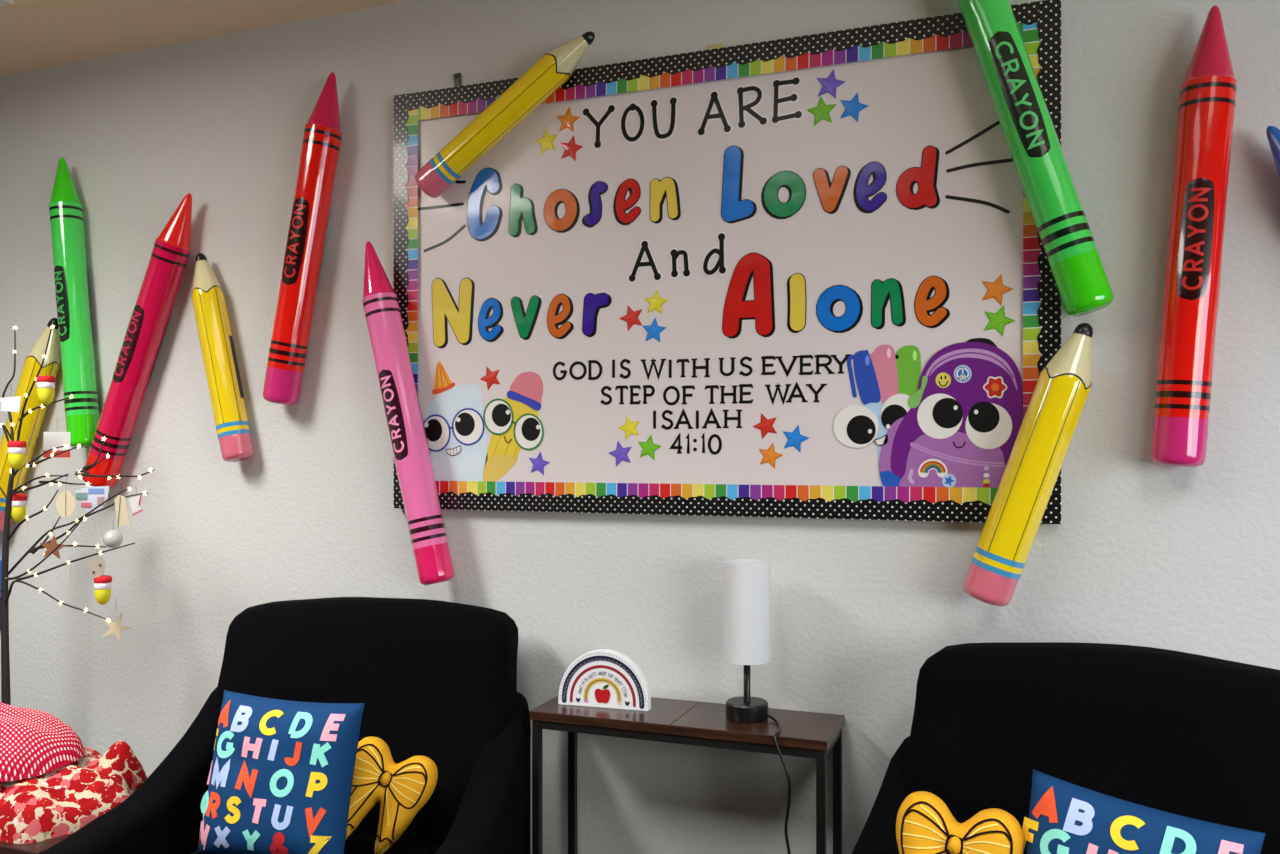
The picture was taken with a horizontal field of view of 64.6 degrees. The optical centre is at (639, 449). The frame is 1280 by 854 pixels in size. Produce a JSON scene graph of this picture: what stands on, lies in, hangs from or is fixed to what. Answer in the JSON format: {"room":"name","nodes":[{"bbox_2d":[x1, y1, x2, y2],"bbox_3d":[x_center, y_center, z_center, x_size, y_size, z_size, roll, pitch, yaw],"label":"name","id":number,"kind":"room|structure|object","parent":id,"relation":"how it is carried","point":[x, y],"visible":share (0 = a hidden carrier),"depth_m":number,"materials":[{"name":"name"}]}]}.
{"room":"school waiting area","nodes":[
{"label":"school waiting area","id":0,"kind":"room"},
{"bbox_2d":[0,0,407,75],"bbox_3d":[-0.355,-1.377,0.402,6.650,0.100,4.800,0,0,21],"label":"ceiling","id":1,"kind":"structure","parent":0,"point":[34,34],"depth_m":3.14,"materials":[{"name":"beige paint"}]},
{"bbox_2d":[0,0,1279,853],"bbox_3d":[0.483,0.051,2.609,6.650,2.957,0.120,0,0,21],"label":"wall","id":2,"kind":"structure","parent":0,"point":[1143,552],"depth_m":2.81,"materials":[{"name":"white"}]},
{"bbox_2d":[0,318,59,531],"bbox_3d":[-2.129,-0.081,3.480,0.350,0.732,0.100,0,0,21],"label":"pencil","id":3,"kind":"object","parent":2,"relation":"attached to","point":[32,422],"visible":0.65,"depth_m":3.43,"materials":[{"name":"yellow plastic"}]},
{"bbox_2d":[49,157,99,447],"bbox_3d":[-1.892,-0.497,3.389,0.184,0.981,0.102,0,0,21],"label":"crayon","id":4,"kind":"object","parent":2,"relation":"attached to","point":[71,276],"visible":0.95,"depth_m":3.35,"materials":[{"name":"green plastic"}]},
{"bbox_2d":[82,193,191,487],"bbox_3d":[-1.629,-0.343,3.285,0.436,0.939,0.112,0,0,20],"label":"crayon","id":5,"kind":"object","parent":2,"relation":"attached to","point":[170,254],"visible":0.98,"depth_m":3.24,"materials":[{"name":"red plastic"}]},
{"bbox_2d":[191,253,253,461],"bbox_3d":[-1.307,-0.293,3.171,0.212,0.662,0.096,0,0,21],"label":"pencil","id":6,"kind":"object","parent":2,"relation":"attached to","point":[208,297],"visible":1,"depth_m":3.14,"materials":[{"name":"yellow plastic"}]},
{"bbox_2d":[263,72,341,404],"bbox_3d":[-1.019,-0.631,3.054,0.263,0.990,0.111,0,0,20],"label":"crayon","id":7,"kind":"object","parent":2,"relation":"attached to","point":[322,137],"visible":1,"depth_m":3.01,"materials":[{"name":"red plastic"}]},
{"bbox_2d":[394,0,1060,523],"bbox_3d":[0.128,-0.434,2.661,1.808,1.210,0.031,0,0,21],"label":"bulletin board","id":8,"kind":"object","parent":2,"relation":"attached to","point":[922,84],"visible":0.74,"depth_m":2.62,"materials":[{"name":"white"}]},
{"bbox_2d":[362,241,453,585],"bbox_3d":[-0.662,-0.112,2.887,0.288,0.989,0.102,0,0,21],"label":"crayon","id":9,"kind":"object","parent":8,"relation":"attached to","point":[410,448],"visible":1,"depth_m":2.85,"materials":[{"name":"pink plastic"}]},
{"bbox_2d":[432,278,474,347],"bbox_3d":[-0.537,-0.395,2.907,0.143,0.204,0.003,0,0,21],"label":"cutout letter","id":10,"kind":"object","parent":8,"relation":"attached to","point":[444,306],"visible":1,"depth_m":2.91,"materials":[{"name":"yellow"}]},
{"bbox_2d":[424,361,487,480],"bbox_3d":[-0.534,-0.077,2.906,0.221,0.360,0.002,0,0,21],"label":"cutout","id":11,"kind":"object","parent":8,"relation":"attached to","point":[456,431],"visible":0.95,"depth_m":2.90,"materials":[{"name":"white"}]},
{"bbox_2d":[467,167,502,240],"bbox_3d":[-0.441,-0.697,2.870,0.115,0.208,0.003,0,0,21],"label":"cutout letter","id":12,"kind":"object","parent":8,"relation":"attached to","point":[488,178],"visible":1,"depth_m":2.87,"materials":[{"name":"blue"}]},
{"bbox_2d":[480,366,500,389],"bbox_3d":[-0.425,-0.203,2.864,0.068,0.070,0.003,0,0,21],"label":"star cutout","id":13,"kind":"object","parent":8,"relation":"attached to","point":[490,378],"visible":1,"depth_m":2.86,"materials":[{"name":"red"}]},
{"bbox_2d":[478,298,503,341],"bbox_3d":[-0.423,-0.368,2.863,0.083,0.126,0.003,0,0,21],"label":"cutout letter","id":14,"kind":"object","parent":8,"relation":"attached to","point":[485,322],"visible":1,"depth_m":2.86,"materials":[{"name":"blue"}]},
{"bbox_2d":[415,31,594,197],"bbox_3d":[-0.376,-0.914,2.785,0.546,0.398,0.088,0,0,21],"label":"pencil","id":15,"kind":"object","parent":8,"relation":"attached to","point":[553,69],"visible":1,"depth_m":2.75,"materials":[{"name":"yellow plastic"}]},
{"bbox_2d":[483,372,543,481],"bbox_3d":[-0.356,-0.059,2.838,0.193,0.318,0.003,0,0,21],"label":"cutout","id":16,"kind":"object","parent":8,"relation":"attached to","point":[514,424],"visible":1,"depth_m":2.84,"materials":[{"name":"yellow"}]},
{"bbox_2d":[508,183,537,237],"bbox_3d":[-0.327,-0.671,2.827,0.091,0.151,0.003,0,0,21],"label":"cutout letter","id":17,"kind":"object","parent":8,"relation":"attached to","point":[521,208],"visible":1,"depth_m":2.83,"materials":[{"name":"green"}]},
{"bbox_2d":[511,295,541,339],"bbox_3d":[-0.318,-0.369,2.823,0.097,0.124,0.003,0,0,21],"label":"cutout letter","id":18,"kind":"object","parent":8,"relation":"attached to","point":[525,323],"visible":1,"depth_m":2.82,"materials":[{"name":"green"}]},
{"bbox_2d":[529,452,549,474],"bbox_3d":[-0.279,0.037,2.809,0.068,0.068,0.003,0,0,21],"label":"star cutout","id":19,"kind":"object","parent":8,"relation":"attached to","point":[538,463],"visible":1,"depth_m":2.81,"materials":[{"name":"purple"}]},
{"bbox_2d":[535,129,557,153],"bbox_3d":[-0.260,-0.855,2.801,0.073,0.073,0.003,0,0,21],"label":"star cutout","id":20,"kind":"object","parent":8,"relation":"attached to","point":[546,142],"visible":1,"depth_m":2.80,"materials":[{"name":"yellow"}]},
{"bbox_2d":[547,294,573,338],"bbox_3d":[-0.220,-0.368,2.786,0.082,0.125,0.003,0,0,21],"label":"cutout letter","id":21,"kind":"object","parent":8,"relation":"attached to","point":[554,319],"visible":1,"depth_m":2.79,"materials":[{"name":"orange"}]},
{"bbox_2d":[544,189,579,232],"bbox_3d":[-0.216,-0.658,2.785,0.110,0.122,0.003,0,0,21],"label":"cutout letter","id":22,"kind":"object","parent":8,"relation":"attached to","point":[559,196],"visible":1,"depth_m":2.78,"materials":[{"name":"orange"}]},
{"bbox_2d":[557,107,579,131],"bbox_3d":[-0.197,-0.906,2.777,0.072,0.072,0.003,0,0,21],"label":"star cutout","id":23,"kind":"object","parent":8,"relation":"attached to","point":[567,120],"visible":1,"depth_m":2.78,"materials":[{"name":"orange"}]},
{"bbox_2d":[561,135,583,160],"bbox_3d":[-0.187,-0.827,2.774,0.071,0.073,0.003,0,0,21],"label":"star cutout","id":24,"kind":"object","parent":8,"relation":"attached to","point":[570,148],"visible":1,"depth_m":2.77,"materials":[{"name":"red"}]},
{"bbox_2d":[582,181,607,227],"bbox_3d":[-0.122,-0.667,2.749,0.077,0.124,0.003,0,0,21],"label":"cutout letter","id":25,"kind":"object","parent":8,"relation":"attached to","point":[598,188],"visible":1,"depth_m":2.75,"materials":[{"name":"purple"}]},
{"bbox_2d":[582,293,611,336],"bbox_3d":[-0.118,-0.367,2.747,0.088,0.121,0.003,0,0,21],"label":"cutout letter","id":26,"kind":"object","parent":8,"relation":"attached to","point":[593,303],"visible":1,"depth_m":2.75,"materials":[{"name":"purple"}]},
{"bbox_2d":[581,103,616,149],"bbox_3d":[-0.112,-0.875,2.745,0.104,0.120,0.002,0,0,21],"label":"cutout letter","id":27,"kind":"object","parent":8,"relation":"attached to","point":[586,112],"visible":1,"depth_m":2.75,"materials":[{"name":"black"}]},
{"bbox_2d":[609,441,630,465],"bbox_3d":[-0.054,0.010,2.723,0.070,0.072,0.003,0,0,21],"label":"star cutout","id":28,"kind":"object","parent":8,"relation":"attached to","point":[620,453],"visible":1,"depth_m":2.72,"materials":[{"name":"purple"}]},
{"bbox_2d":[613,178,640,224],"bbox_3d":[-0.035,-0.666,2.716,0.080,0.125,0.003,0,0,21],"label":"cutout letter","id":29,"kind":"object","parent":8,"relation":"attached to","point":[620,205],"visible":1,"depth_m":2.71,"materials":[{"name":"red"}]},
{"bbox_2d":[618,416,638,438],"bbox_3d":[-0.030,-0.059,2.714,0.064,0.066,0.003,0,0,21],"label":"star cutout","id":30,"kind":"object","parent":8,"relation":"attached to","point":[629,427],"visible":1,"depth_m":2.71,"materials":[{"name":"yellow"}]},
{"bbox_2d":[619,306,641,330],"bbox_3d":[-0.025,-0.354,2.712,0.068,0.071,0.003,0,0,21],"label":"star cutout","id":31,"kind":"object","parent":8,"relation":"attached to","point":[631,317],"visible":1,"depth_m":2.71,"materials":[{"name":"red"}]},
{"bbox_2d":[620,102,645,143],"bbox_3d":[-0.019,-0.877,2.710,0.076,0.112,0.002,0,0,21],"label":"cutout letter","id":32,"kind":"object","parent":8,"relation":"attached to","point":[633,106],"visible":1,"depth_m":2.71,"materials":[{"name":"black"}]},
{"bbox_2d":[627,239,662,282],"bbox_3d":[0.013,-0.504,2.698,0.100,0.115,0.002,0,0,21],"label":"cutout letter","id":33,"kind":"object","parent":8,"relation":"attached to","point":[645,250],"visible":1,"depth_m":2.70,"materials":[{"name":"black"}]},
{"bbox_2d":[637,435,660,460],"bbox_3d":[0.025,-0.007,2.693,0.070,0.070,0.003,0,0,21],"label":"star cutout","id":34,"kind":"object","parent":8,"relation":"attached to","point":[648,447],"visible":1,"depth_m":2.69,"materials":[{"name":"green"}]},
{"bbox_2d":[641,358,665,379],"bbox_3d":[0.035,-0.216,2.690,0.072,0.060,0.002,0,0,21],"label":"verse letter","id":35,"kind":"object","parent":8,"relation":"attached to","point":[642,360],"visible":1,"depth_m":2.69,"materials":[{"name":"black"}]},
{"bbox_2d":[642,318,666,341],"bbox_3d":[0.038,-0.319,2.688,0.070,0.069,0.003,0,0,21],"label":"star cutout","id":36,"kind":"object","parent":8,"relation":"attached to","point":[653,330],"visible":1,"depth_m":2.69,"materials":[{"name":"blue"}]},
{"bbox_2d":[644,290,668,313],"bbox_3d":[0.043,-0.393,2.686,0.070,0.069,0.003,0,0,21],"label":"star cutout","id":37,"kind":"object","parent":8,"relation":"attached to","point":[655,302],"visible":1,"depth_m":2.69,"materials":[{"name":"yellow"}]},
{"bbox_2d":[649,96,678,139],"bbox_3d":[0.063,-0.877,2.679,0.082,0.114,0.002,0,0,21],"label":"cutout letter","id":38,"kind":"object","parent":8,"relation":"attached to","point":[673,101],"visible":1,"depth_m":2.68,"materials":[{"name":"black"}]},
{"bbox_2d":[650,177,680,223],"bbox_3d":[0.066,-0.662,2.677,0.088,0.121,0.003,0,0,21],"label":"cutout letter","id":39,"kind":"object","parent":8,"relation":"attached to","point":[667,188],"visible":1,"depth_m":2.68,"materials":[{"name":"yellow"}]},
{"bbox_2d":[669,248,691,278],"bbox_3d":[0.106,-0.492,2.663,0.063,0.082,0.002,0,0,21],"label":"cutout letter","id":40,"kind":"object","parent":8,"relation":"attached to","point":[675,254],"visible":1,"depth_m":2.66,"materials":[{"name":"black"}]},
{"bbox_2d":[692,358,709,377],"bbox_3d":[0.159,-0.215,2.643,0.050,0.050,0.002,0,0,21],"label":"verse letter","id":41,"kind":"object","parent":8,"relation":"attached to","point":[695,367],"visible":1,"depth_m":2.64,"materials":[{"name":"black"}]},
{"bbox_2d":[696,90,732,136],"bbox_3d":[0.193,-0.876,2.630,0.098,0.118,0.002,0,0,21],"label":"cutout letter","id":42,"kind":"object","parent":8,"relation":"attached to","point":[714,100],"visible":1,"depth_m":2.63,"materials":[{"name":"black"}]},
{"bbox_2d":[702,232,727,276],"bbox_3d":[0.194,-0.509,2.629,0.070,0.114,0.002,0,0,21],"label":"cutout letter","id":43,"kind":"object","parent":8,"relation":"attached to","point":[720,267],"visible":1,"depth_m":2.63,"materials":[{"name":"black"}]},
{"bbox_2d":[720,385,736,403],"bbox_3d":[0.229,-0.143,2.616,0.046,0.047,0.002,0,0,21],"label":"verse letter","id":44,"kind":"object","parent":8,"relation":"attached to","point":[723,394],"visible":1,"depth_m":2.62,"materials":[{"name":"black"}]},
{"bbox_2d":[723,409,741,427],"bbox_3d":[0.239,-0.080,2.613,0.051,0.048,0.002,0,0,21],"label":"verse letter","id":45,"kind":"object","parent":8,"relation":"attached to","point":[726,418],"visible":1,"depth_m":2.61,"materials":[{"name":"black"}]},
{"bbox_2d":[721,145,756,222],"bbox_3d":[0.254,-0.686,2.606,0.096,0.201,0.003,0,0,21],"label":"cutout letter","id":46,"kind":"object","parent":8,"relation":"attached to","point":[734,209],"visible":1,"depth_m":2.61,"materials":[{"name":"blue"}]},
{"bbox_2d":[722,252,774,338],"bbox_3d":[0.278,-0.397,2.597,0.141,0.219,0.003,0,0,21],"label":"cutout letter","id":47,"kind":"object","parent":8,"relation":"attached to","point":[737,308],"visible":1,"depth_m":2.59,"materials":[{"name":"red"}]},
{"bbox_2d":[735,85,768,129],"bbox_3d":[0.287,-0.881,2.594,0.087,0.114,0.002,0,0,21],"label":"cutout letter","id":48,"kind":"object","parent":8,"relation":"attached to","point":[743,108],"visible":1,"depth_m":2.60,"materials":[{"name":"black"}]},
{"bbox_2d":[752,413,776,438],"bbox_3d":[0.318,-0.061,2.582,0.065,0.068,0.003,0,0,21],"label":"star cutout","id":49,"kind":"object","parent":8,"relation":"attached to","point":[766,425],"visible":1,"depth_m":2.58,"materials":[{"name":"red"}]},
{"bbox_2d":[761,356,775,374],"bbox_3d":[0.327,-0.215,2.579,0.038,0.048,0.002,0,0,21],"label":"verse letter","id":50,"kind":"object","parent":8,"relation":"attached to","point":[763,358],"visible":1,"depth_m":2.58,"materials":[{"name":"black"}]},
{"bbox_2d":[759,443,782,468],"bbox_3d":[0.333,0.015,2.576,0.066,0.068,0.003,0,0,21],"label":"star cutout","id":51,"kind":"object","parent":8,"relation":"attached to","point":[769,456],"visible":1,"depth_m":2.58,"materials":[{"name":"orange"}]},
{"bbox_2d":[765,384,790,404],"bbox_3d":[0.350,-0.142,2.570,0.068,0.057,0.002,0,0,21],"label":"verse letter","id":52,"kind":"object","parent":8,"relation":"attached to","point":[777,386],"visible":1,"depth_m":2.57,"materials":[{"name":"black"}]},
{"bbox_2d":[761,171,805,218],"bbox_3d":[0.364,-0.647,2.564,0.116,0.122,0.003,0,0,21],"label":"cutout letter","id":53,"kind":"object","parent":8,"relation":"attached to","point":[795,185],"visible":1,"depth_m":2.56,"materials":[{"name":"green"}]},
{"bbox_2d":[770,76,803,124],"bbox_3d":[0.372,-0.885,2.562,0.086,0.117,0.002,0,0,21],"label":"cutout letter","id":54,"kind":"object","parent":8,"relation":"attached to","point":[795,81],"visible":1,"depth_m":2.56,"materials":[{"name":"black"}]},
{"bbox_2d":[783,424,808,452],"bbox_3d":[0.394,-0.029,2.553,0.070,0.072,0.003,0,0,21],"label":"star cutout","id":55,"kind":"object","parent":8,"relation":"attached to","point":[794,438],"visible":1,"depth_m":2.55,"materials":[{"name":"blue"}]},
{"bbox_2d":[787,273,806,332],"bbox_3d":[0.395,-0.371,2.553,0.050,0.151,0.003,0,0,21],"label":"cutout letter","id":56,"kind":"object","parent":8,"relation":"attached to","point":[796,283],"visible":1,"depth_m":2.55,"materials":[{"name":"yellow"}]},
{"bbox_2d":[807,97,836,125],"bbox_3d":[0.454,-0.849,2.530,0.076,0.074,0.003,0,0,21],"label":"star cutout","id":57,"kind":"object","parent":8,"relation":"attached to","point":[822,111],"visible":1,"depth_m":2.53,"materials":[{"name":"green"}]},
{"bbox_2d":[814,354,834,373],"bbox_3d":[0.461,-0.214,2.528,0.050,0.049,0.002,0,0,21],"label":"verse letter","id":58,"kind":"object","parent":8,"relation":"attached to","point":[818,365],"visible":1,"depth_m":2.53,"materials":[{"name":"black"}]},
{"bbox_2d":[817,69,845,98],"bbox_3d":[0.476,-0.911,2.522,0.074,0.076,0.003,0,0,21],"label":"star cutout","id":59,"kind":"object","parent":8,"relation":"attached to","point":[829,85],"visible":1,"depth_m":2.52,"materials":[{"name":"purple"}]},
{"bbox_2d":[813,166,850,213],"bbox_3d":[0.478,-0.647,2.521,0.095,0.118,0.003,0,0,21],"label":"cutout letter","id":60,"kind":"object","parent":8,"relation":"attached to","point":[830,194],"visible":1,"depth_m":2.52,"materials":[{"name":"orange"}]},
{"bbox_2d":[816,285,862,332],"bbox_3d":[0.495,-0.351,2.514,0.117,0.120,0.003,0,0,21],"label":"cutout letter","id":61,"kind":"object","parent":8,"relation":"attached to","point":[852,315],"visible":1,"depth_m":2.51,"materials":[{"name":"blue"}]},
{"bbox_2d":[840,92,867,121],"bbox_3d":[0.530,-0.846,2.501,0.072,0.075,0.003,0,0,21],"label":"star cutout","id":62,"kind":"object","parent":8,"relation":"attached to","point":[852,107],"visible":1,"depth_m":2.50,"materials":[{"name":"blue"}]},
{"bbox_2d":[853,161,886,212],"bbox_3d":[0.566,-0.645,2.488,0.082,0.127,0.003,0,0,21],"label":"cutout letter","id":63,"kind":"object","parent":8,"relation":"attached to","point":[862,191],"visible":1,"depth_m":2.49,"materials":[{"name":"purple"}]},
{"bbox_2d":[833,344,920,486],"bbox_3d":[0.580,-0.079,2.481,0.212,0.358,0.004,0,0,21],"label":"cutout","id":64,"kind":"object","parent":8,"relation":"attached to","point":[854,426],"visible":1,"depth_m":2.48},
{"bbox_2d":[871,278,905,328],"bbox_3d":[0.607,-0.358,2.472,0.084,0.124,0.003,0,0,21],"label":"cutout letter","id":65,"kind":"object","parent":8,"relation":"attached to","point":[891,288],"visible":1,"depth_m":2.47,"materials":[{"name":"green"}]},
{"bbox_2d":[896,145,939,209],"bbox_3d":[0.672,-0.657,2.447,0.104,0.154,0.003,0,0,21],"label":"cutout letter","id":66,"kind":"object","parent":8,"relation":"attached to","point":[925,176],"visible":1,"depth_m":2.44,"materials":[{"name":"red"}]},
{"bbox_2d":[914,276,949,327],"bbox_3d":[0.703,-0.356,2.436,0.083,0.126,0.003,0,0,21],"label":"cutout letter","id":67,"kind":"object","parent":8,"relation":"attached to","point":[923,304],"visible":1,"depth_m":2.44,"materials":[{"name":"orange"}]},
{"bbox_2d":[879,338,1021,487],"bbox_3d":[0.738,-0.081,2.418,0.328,0.369,0.004,0,0,21],"label":"cutout","id":68,"kind":"object","parent":8,"relation":"attached to","point":[961,427],"visible":0.99,"depth_m":2.41,"materials":[{"name":"purple"}]},
{"bbox_2d":[982,273,1012,305],"bbox_3d":[0.842,-0.377,2.383,0.072,0.076,0.003,0,0,21],"label":"star cutout","id":69,"kind":"object","parent":8,"relation":"attached to","point":[996,289],"visible":1,"depth_m":2.38,"materials":[{"name":"orange"}]},
{"bbox_2d":[983,305,1015,336],"bbox_3d":[0.846,-0.303,2.381,0.073,0.076,0.003,0,0,21],"label":"star cutout","id":70,"kind":"object","parent":8,"relation":"attached to","point":[998,320],"visible":1,"depth_m":2.38,"materials":[{"name":"green"}]},
{"bbox_2d":[963,323,1092,605],"bbox_3d":[0.877,0.037,2.297,0.276,0.641,0.109,0,0,21],"label":"pencil","id":71,"kind":"object","parent":8,"relation":"attached to","point":[1062,389],"visible":1,"depth_m":2.25,"materials":[{"name":"yellow plastic"}]},
{"bbox_2d":[957,0,1112,316],"bbox_3d":[0.859,-0.861,2.308,0.400,1.125,0.107,0,0,20],"label":"crayon","id":72,"kind":"object","parent":8,"relation":"attached to","point":[1063,228],"visible":1,"depth_m":2.25,"materials":[{"name":"green plastic"}]},
{"bbox_2d":[1150,5,1236,466],"bbox_3d":[1.206,-0.463,2.208,0.166,1.002,0.110,0,0,21],"label":"crayon","id":73,"kind":"object","parent":2,"relation":"attached to","point":[1206,110],"visible":1,"depth_m":2.17,"materials":[{"name":"red plastic"}]},
{"bbox_2d":[1266,126,1279,177],"bbox_3d":[1.571,-0.289,2.070,0.503,0.803,0.110,0,0,21],"label":"crayon","id":74,"kind":"object","parent":2,"relation":"attached to","point":[1272,132],"visible":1,"depth_m":2.14,"materials":[{"name":"blue plastic"}]},
{"bbox_3d":[-0.355,1.480,0.402,6.650,0.100,4.800,0,0,21],"label":"floor","id":75,"kind":"structure","parent":0,"visible":0},
{"bbox_2d":[0,834,70,853],"bbox_3d":[-1.603,1.180,2.652,0.620,0.500,0.440,0,0,21],"label":"side table","id":76,"kind":"object","parent":75,"relation":"on","point":[5,847],"visible":0.06,"depth_m":2.37,"materials":[{"name":"brown wood"}]},
{"bbox_2d":[0,740,146,843],"bbox_3d":[-1.614,0.910,2.662,0.793,0.283,0.580,0,0,21],"label":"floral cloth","id":77,"kind":"object","parent":76,"relation":"on","point":[59,802],"visible":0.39,"depth_m":2.51,"materials":[{"name":"red fabric"}]},
{"bbox_2d":[0,703,84,781],"bbox_3d":[-1.690,0.742,2.661,0.477,0.147,0.380,0,0,21],"label":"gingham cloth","id":78,"kind":"object","parent":77,"relation":"on","point":[33,742],"visible":1,"depth_m":2.57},
{"bbox_2d":[0,324,153,704],"bbox_3d":[-1.764,0.516,3.077,0.874,1.827,0.220,0,0,21],"label":"tree","id":79,"kind":"object","parent":75,"relation":"on","point":[5,572],"visible":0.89,"depth_m":3.12,"materials":[{"name":"black plastic"}]},
{"bbox_2d":[1,390,20,411],"bbox_3d":[-1.906,-0.158,3.067,0.054,0.085,0.002,0,0,-14],"label":"paper tag","id":80,"kind":"object","parent":79,"relation":"hanging from","point":[12,404],"visible":1,"depth_m":3.07,"materials":[{"name":"white"}]},
{"bbox_2d":[7,431,26,469],"bbox_3d":[-1.831,-0.008,2.974,0.048,0.132,0.048,0,0,-14],"label":"ornament","id":81,"kind":"object","parent":79,"relation":"hanging from","point":[16,449],"visible":1,"depth_m":2.96,"materials":[{"name":"yellow"}]},
{"bbox_2d":[11,485,27,522],"bbox_3d":[-1.956,0.158,3.182,0.052,0.141,0.052,0,0,-14],"label":"ornament","id":82,"kind":"object","parent":79,"relation":"hanging from","point":[19,501],"visible":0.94,"depth_m":3.17,"materials":[{"name":"yellow"}]},
{"bbox_2d":[36,366,54,404],"bbox_3d":[-1.754,-0.200,2.987,0.048,0.132,0.048,0,0,-14],"label":"ornament","id":83,"kind":"object","parent":79,"relation":"hanging from","point":[45,384],"visible":1,"depth_m":2.97,"materials":[{"name":"yellow"}]},
{"bbox_2d":[40,527,65,558],"bbox_3d":[-1.742,0.268,3.005,0.073,0.114,0.004,0,0,-14],"label":"star ornament","id":84,"kind":"object","parent":79,"relation":"hanging from","point":[52,545],"visible":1,"depth_m":3.00,"materials":[{"name":"brown"}]},
{"bbox_2d":[43,424,69,457],"bbox_3d":[-1.853,-0.039,3.217,0.076,0.126,0.005,0,0,-14],"label":"paper tag","id":85,"kind":"object","parent":79,"relation":"hanging from","point":[51,439],"visible":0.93,"depth_m":3.22,"materials":[{"name":"white"}]},
{"bbox_2d":[56,483,75,516],"bbox_3d":[-1.694,0.139,2.985,0.053,0.118,0.006,0,0,-14],"label":"wood slice","id":86,"kind":"object","parent":79,"relation":"hanging from","point":[65,502],"visible":1,"depth_m":2.98,"materials":[{"name":"beige wood"}]},
{"bbox_2d":[75,479,109,510],"bbox_3d":[-1.697,0.130,3.137,0.096,0.118,0.006,0,0,-14],"label":"ornament","id":87,"kind":"object","parent":79,"relation":"hanging from","point":[89,498],"visible":0.92,"depth_m":3.13,"materials":[{"name":"white"}]},
{"bbox_2d":[87,548,104,577],"bbox_3d":[-1.582,0.320,2.943,0.047,0.105,0.006,0,0,-14],"label":"wood slice","id":88,"kind":"object","parent":79,"relation":"hanging from","point":[96,565],"visible":1,"depth_m":2.94,"materials":[{"name":"beige wood"}]},
{"bbox_2d":[94,575,111,604],"bbox_3d":[-1.571,0.387,2.961,0.048,0.131,0.048,0,0,-14],"label":"ornament","id":89,"kind":"object","parent":79,"relation":"hanging from","point":[102,584],"visible":0.99,"depth_m":2.94,"materials":[{"name":"yellow"}]},
{"bbox_2d":[103,524,122,547],"bbox_3d":[-1.597,0.255,3.067,0.055,0.085,0.055,0,0,-14],"label":"glass ball","id":90,"kind":"object","parent":79,"relation":"hanging from","point":[112,538],"visible":0.94,"depth_m":3.05,"materials":[{"name":"white"}]},
{"bbox_2d":[101,604,132,642],"bbox_3d":[-1.561,0.510,3.024,0.087,0.136,0.006,0,0,-14],"label":"star ornament","id":91,"kind":"object","parent":79,"relation":"hanging from","point":[116,627],"visible":0.97,"depth_m":3.02,"materials":[{"name":"beige"}]},
{"bbox_2d":[114,489,130,528],"bbox_3d":[-1.488,0.161,2.910,0.043,0.132,0.006,0,0,-14],"label":"paper tag","id":92,"kind":"object","parent":79,"relation":"hanging from","point":[122,514],"visible":1,"depth_m":2.91,"materials":[{"name":"beige"}]},
{"bbox_2d":[128,491,142,514],"bbox_3d":[-1.505,0.150,3.019,0.040,0.091,0.006,0,0,-14],"label":"ornament","id":93,"kind":"object","parent":79,"relation":"hanging from","point":[135,502],"visible":0.93,"depth_m":3.02,"materials":[{"name":"white"}]},
{"bbox_2d":[39,597,530,853],"bbox_3d":[-0.809,0.918,2.403,1.009,1.018,0.946,0,0,11],"label":"armchair","id":94,"kind":"object","parent":75,"relation":"on","point":[436,680],"visible":0.77,"depth_m":2.62,"materials":[{"name":"black"}]},
{"bbox_2d":[198,690,364,853],"bbox_3d":[-0.841,0.767,2.363,0.394,0.376,0.168,0,0,14],"label":"throw pillow","id":95,"kind":"object","parent":94,"relation":"on","point":[280,779],"visible":1,"depth_m":2.31,"materials":[{"name":"blue fabric"}]},
{"bbox_2d":[191,834,442,853],"bbox_3d":[-0.820,1.063,2.341,0.670,0.179,0.660,0,0,11],"label":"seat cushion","id":96,"kind":"object","parent":94,"relation":"on","point":[355,843],"depth_m":2.51,"materials":[{"name":"black fabric"}]},
{"bbox_2d":[346,736,437,853],"bbox_3d":[-0.614,0.842,2.457,0.232,0.269,0.132,0,0,4],"label":"pillow","id":97,"kind":"object","parent":94,"relation":"on","point":[402,789],"visible":0.87,"depth_m":2.43,"materials":[{"name":"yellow fabric"}]},
{"bbox_2d":[530,696,844,853],"bbox_3d":[0.115,1.045,2.541,0.753,0.770,0.243,0,0,21],"label":"console table","id":98,"kind":"object","parent":75,"relation":"on","point":[805,734],"visible":0.8,"depth_m":2.49,"materials":[{"name":"brown wood"}]},
{"bbox_2d":[558,649,650,710],"bbox_3d":[-0.092,0.587,2.602,0.244,0.146,0.027,0,0,17],"label":"sign","id":99,"kind":"object","parent":98,"relation":"on","point":[601,678],"visible":1,"depth_m":2.59,"materials":[{"name":"white"}]},
{"bbox_2d":[724,559,790,853],"bbox_3d":[0.302,0.850,2.434,0.133,1.150,0.255,0,0,-40],"label":"table lamp","id":100,"kind":"object","parent":98,"relation":"on","point":[747,582],"visible":1,"depth_m":2.45,"materials":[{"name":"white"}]},
{"bbox_2d":[851,642,1279,853],"bbox_3d":[0.784,0.916,1.744,1.009,1.023,0.944,0,0,32],"label":"armchair","id":101,"kind":"object","parent":75,"relation":"on","point":[1195,736],"visible":0.88,"depth_m":2.01,"materials":[{"name":"black"}]},
{"bbox_2d":[896,791,1023,853],"bbox_3d":[0.577,0.774,1.843,0.226,0.260,0.129,0,0,25],"label":"pillow","id":102,"kind":"object","parent":101,"relation":"on","point":[925,824],"visible":1,"depth_m":1.84,"materials":[{"name":"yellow fabric"}]},
{"bbox_2d":[1022,769,1265,853],"bbox_3d":[0.836,0.787,1.740,0.414,0.400,0.174,0,0,29],"label":"throw pillow","id":103,"kind":"object","parent":101,"relation":"on","point":[1065,817],"visible":1,"depth_m":1.74,"materials":[{"name":"blue fabric"}]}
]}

